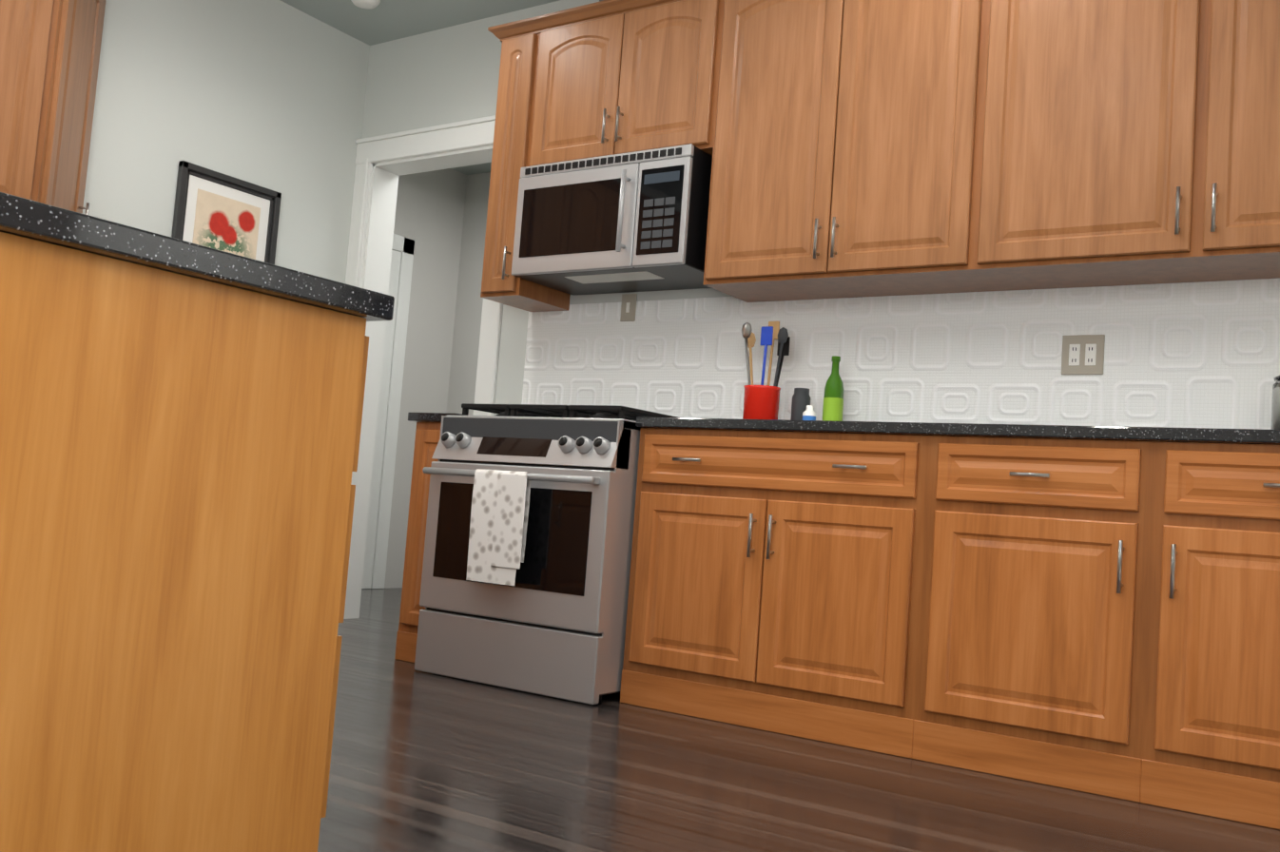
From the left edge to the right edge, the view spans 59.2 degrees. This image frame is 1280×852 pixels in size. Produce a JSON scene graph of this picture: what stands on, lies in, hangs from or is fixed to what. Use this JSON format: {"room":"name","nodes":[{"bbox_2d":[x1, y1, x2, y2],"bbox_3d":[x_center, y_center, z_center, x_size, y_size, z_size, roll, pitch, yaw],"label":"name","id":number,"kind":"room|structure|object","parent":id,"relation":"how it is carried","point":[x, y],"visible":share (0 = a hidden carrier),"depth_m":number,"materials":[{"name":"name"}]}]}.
{"room":"kitchen","nodes":[
{"label":"kitchen","id":0,"kind":"room"},
{"bbox_2d":[82,0,369,283],"bbox_3d":[-3.082,-0.771,3.075,0.150,2.780,5.770,1,-5,34],"label":"wall","id":1,"kind":"structure","parent":0,"point":[269,94],"depth_m":4.88,"materials":[{"name":"grey paint"}]},
{"bbox_2d":[0,0,68,203],"bbox_3d":[-2.339,-1.260,3.691,0.364,1.088,0.657,1,-5,34],"label":"upper cabinet","id":2,"kind":"object","parent":1,"relation":"attached to","point":[49,54],"depth_m":3.79,"materials":[{"name":"brown wood"}]},
{"bbox_2d":[45,0,105,214],"bbox_3d":[-2.069,-1.210,4.113,0.344,1.088,0.350,1,-5,34],"label":"upper cabinet","id":3,"kind":"object","parent":1,"relation":"attached to","point":[83,35],"depth_m":4.11,"materials":[{"name":"brown wood"}]},
{"bbox_2d":[171,160,281,264],"bbox_3d":[-1.785,-0.758,4.844,0.030,0.634,0.500,1,-5,34],"label":"framed art","id":4,"kind":"object","parent":1,"relation":"attached to","point":[222,212],"visible":0.44,"depth_m":4.84,"materials":[{"name":"white"}]},
{"bbox_2d":[358,587,402,624],"bbox_3d":[-0.231,1.080,6.066,3.730,0.060,2.400,1,-5,34],"label":"floor","id":5,"kind":"structure","parent":0,"point":[380,605],"depth_m":6.06,"materials":[{"name":"wood"}]},
{"bbox_2d":[280,0,559,174],"bbox_3d":[-0.268,-2.015,2.887,7.080,0.080,8.320,1,-5,34],"label":"ceiling","id":6,"kind":"structure","parent":0,"point":[383,21],"depth_m":5.14,"materials":[{"name":"grey paint"}]},
{"bbox_2d":[350,0,380,9],"bbox_3d":[-1.217,-1.877,4.978,0.132,0.036,0.132,1,-5,34],"label":"smoke detector","id":7,"kind":"object","parent":6,"relation":"attached to","point":[368,4],"visible":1,"depth_m":4.97,"materials":[{"name":"white plastic"}]},
{"bbox_2d":[384,168,467,588],"bbox_3d":[-1.813,-0.406,6.866,0.150,2.780,1.680,1,-5,34],"label":"wall","id":8,"kind":"structure","parent":0,"point":[440,219],"depth_m":7.33,"materials":[{"name":"grey paint"}]},
{"bbox_2d":[361,233,414,589],"bbox_3d":[-1.836,-0.140,6.680,0.030,2.220,1.100,1,-5,34],"label":"door frame","id":9,"kind":"structure","parent":8,"relation":"attached to","point":[386,434],"depth_m":7.05,"materials":[{"name":"white wood"}]},
{"bbox_2d":[445,172,490,415],"bbox_3d":[0.190,-0.275,6.643,3.730,2.780,0.150,1,-5,34],"label":"wall","id":10,"kind":"structure","parent":0,"point":[466,329],"depth_m":7.51,"materials":[{"name":"grey paint"}]},
{"bbox_2d":[361,0,732,415],"bbox_3d":[1.067,-0.400,3.994,6.030,2.780,0.410,1,-5,34],"label":"wall","id":11,"kind":"structure","parent":0,"point":[444,75],"depth_m":5.16,"materials":[{"name":"grey paint"}]},
{"bbox_2d":[343,115,503,619],"bbox_3d":[-0.995,-0.226,5.174,1.000,2.300,0.188,1,-5,34],"label":"door frame","id":12,"kind":"structure","parent":11,"relation":"attached to","point":[384,162],"depth_m":5.38,"materials":[{"name":"white wood"}]},
{"bbox_2d":[480,16,570,311],"bbox_3d":[-0.431,-1.046,4.610,0.200,1.102,0.344,1,-5,34],"label":"upper cabinet","id":13,"kind":"object","parent":11,"relation":"attached to","point":[518,39],"depth_m":4.47,"materials":[{"name":"brown wood"}]},
{"bbox_2d":[525,0,719,166],"bbox_3d":[0.016,-1.279,4.339,0.835,0.612,0.344,1,-5,34],"label":"upper cabinet","id":14,"kind":"object","parent":11,"relation":"attached to","point":[611,77],"depth_m":4.18,"materials":[{"name":"brown wood"}]},
{"bbox_2d":[511,143,712,295],"bbox_3d":[-0.061,-0.764,4.269,0.775,0.427,0.444,1,-5,34],"label":"over-the-range microwave","id":15,"kind":"object","parent":14,"relation":"attached to","point":[630,222],"visible":0.94,"depth_m":4.10,"materials":[{"name":"silver metal"}]},
{"bbox_2d":[703,0,1001,302],"bbox_3d":[0.737,-1.016,3.826,0.945,1.102,0.344,1,-5,34],"label":"upper cabinet","id":16,"kind":"object","parent":11,"relation":"attached to","point":[857,148],"depth_m":3.67,"materials":[{"name":"brown wood"}]},
{"bbox_2d":[521,278,1279,429],"bbox_3d":[0.824,-0.205,3.882,3.160,0.540,0.005,1,-5,34],"label":"backsplash","id":17,"kind":"structure","parent":11,"relation":"attached to","point":[1194,355],"depth_m":3.74,"materials":[{"name":"white tile"}]},
{"bbox_2d":[620,293,637,321],"bbox_3d":[-0.047,-0.472,4.487,0.070,0.110,0.009,1,-5,34],"label":"light switch","id":18,"kind":"object","parent":17,"relation":"attached to","point":[629,300],"depth_m":4.48,"materials":[{"name":"beige plastic"}]},
{"bbox_2d":[1061,334,1105,374],"bbox_3d":[1.378,-0.221,3.505,0.125,0.125,0.008,1,-5,34],"label":"outlet","id":19,"kind":"object","parent":17,"relation":"attached to","point":[1082,354],"depth_m":3.50,"materials":[{"name":"beige plastic"}]},
{"bbox_2d":[974,0,1214,290],"bbox_3d":[1.383,-1.000,3.393,0.610,1.102,0.344,1,-5,34],"label":"upper cabinet","id":20,"kind":"object","parent":11,"relation":"attached to","point":[1095,111],"depth_m":3.24,"materials":[{"name":"brown wood"}]},
{"bbox_2d":[1199,0,1279,281],"bbox_3d":[1.865,-0.987,3.069,0.552,1.102,0.344,1,-5,34],"label":"upper cabinet","id":21,"kind":"object","parent":11,"relation":"attached to","point":[1241,157],"depth_m":3.01,"materials":[{"name":"brown wood"}]},
{"bbox_2d":[317,618,1279,851],"bbox_3d":[-1.363,0.694,1.841,4.440,0.060,5.920,1,-5,34],"label":"floor","id":22,"kind":"structure","parent":0,"point":[423,762],"depth_m":2.57,"materials":[{"name":"brown wood"}]},
{"bbox_2d":[0,230,372,851],"bbox_3d":[-1.003,0.215,1.417,0.610,0.885,1.122,1,-5,34],"label":"base cabinet","id":23,"kind":"object","parent":22,"relation":"on","point":[179,436],"depth_m":1.45,"materials":[{"name":"brown wood"}]},
{"bbox_2d":[0,192,394,321],"bbox_3d":[-1.271,-0.254,1.639,1.378,0.038,1.160,1,-5,34],"label":"countertop","id":24,"kind":"structure","parent":23,"relation":"on","point":[18,215],"depth_m":1.43,"materials":[{"name":"black stone"}]},
{"bbox_2d":[394,412,462,662],"bbox_3d":[-0.627,0.439,4.385,0.248,0.918,0.634,1,-5,34],"label":"base cabinet","id":25,"kind":"object","parent":22,"relation":"on","point":[427,433],"visible":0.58,"depth_m":4.16,"materials":[{"name":"brown wood"}]},
{"bbox_2d":[414,403,677,704],"bbox_3d":[-0.251,0.424,4.018,0.774,0.951,0.818,1,-5,34],"label":"range","id":26,"kind":"object","parent":22,"relation":"on","point":[526,564],"visible":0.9,"depth_m":3.67,"materials":[{"name":"grey metal"}]},
{"bbox_2d":[620,420,931,758],"bbox_3d":[0.534,0.485,3.611,0.970,0.885,0.624,1,-5,34],"label":"base cabinet","id":27,"kind":"object","parent":22,"relation":"on","point":[777,573],"depth_m":3.32,"materials":[{"name":"brown wood"}]},
{"bbox_2d":[912,427,1279,830],"bbox_3d":[1.421,0.508,3.016,1.168,0.885,0.624,1,-5,34],"label":"base cabinet","id":28,"kind":"object","parent":22,"relation":"on","point":[1090,609],"depth_m":2.82,"materials":[{"name":"brown wood"}]},
{"bbox_2d":[636,416,1279,435],"bbox_3d":[1.049,0.040,3.315,2.140,0.032,0.634,1,-5,34],"label":"countertop","id":29,"kind":"structure","parent":28,"relation":"on","point":[1134,431],"depth_m":3.02,"materials":[{"name":"black stone"}]},
{"bbox_2d":[740,321,790,419],"bbox_3d":[0.419,-0.179,3.886,0.177,0.390,0.129,1,-5,34],"label":"utensil crock","id":30,"kind":"object","parent":29,"relation":"on","point":[762,401],"visible":0.75,"depth_m":3.84,"materials":[{"name":"red ceramic"}]},
{"bbox_2d":[790,387,811,420],"bbox_3d":[0.547,-0.052,3.834,0.064,0.150,0.064,1,-5,34],"label":"jar","id":31,"kind":"object","parent":29,"relation":"on","point":[801,399],"visible":0.69,"depth_m":3.81,"materials":[{"name":"grey plastic"}]},
{"bbox_2d":[802,405,815,420],"bbox_3d":[0.562,-0.025,3.742,0.045,0.085,0.045,1,-5,34],"label":"bottle","id":32,"kind":"object","parent":29,"relation":"on","point":[808,413],"visible":0.6,"depth_m":3.73,"materials":[{"name":"white plastic"}]},
{"bbox_2d":[822,355,844,421],"bbox_3d":[0.653,-0.104,3.793,0.068,0.262,0.068,1,-5,34],"label":"oil bottle","id":33,"kind":"object","parent":29,"relation":"on","point":[833,403],"visible":0.9,"depth_m":3.77,"materials":[{"name":"green glass"}]},
{"bbox_2d":[1270,375,1279,429],"bbox_3d":[1.713,-0.069,2.852,0.196,0.214,0.196,1,-5,34],"label":"flour canister","id":34,"kind":"object","parent":29,"relation":"on","point":[1275,411],"visible":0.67,"depth_m":2.87,"materials":[{"name":"silver metal"}]}
]}

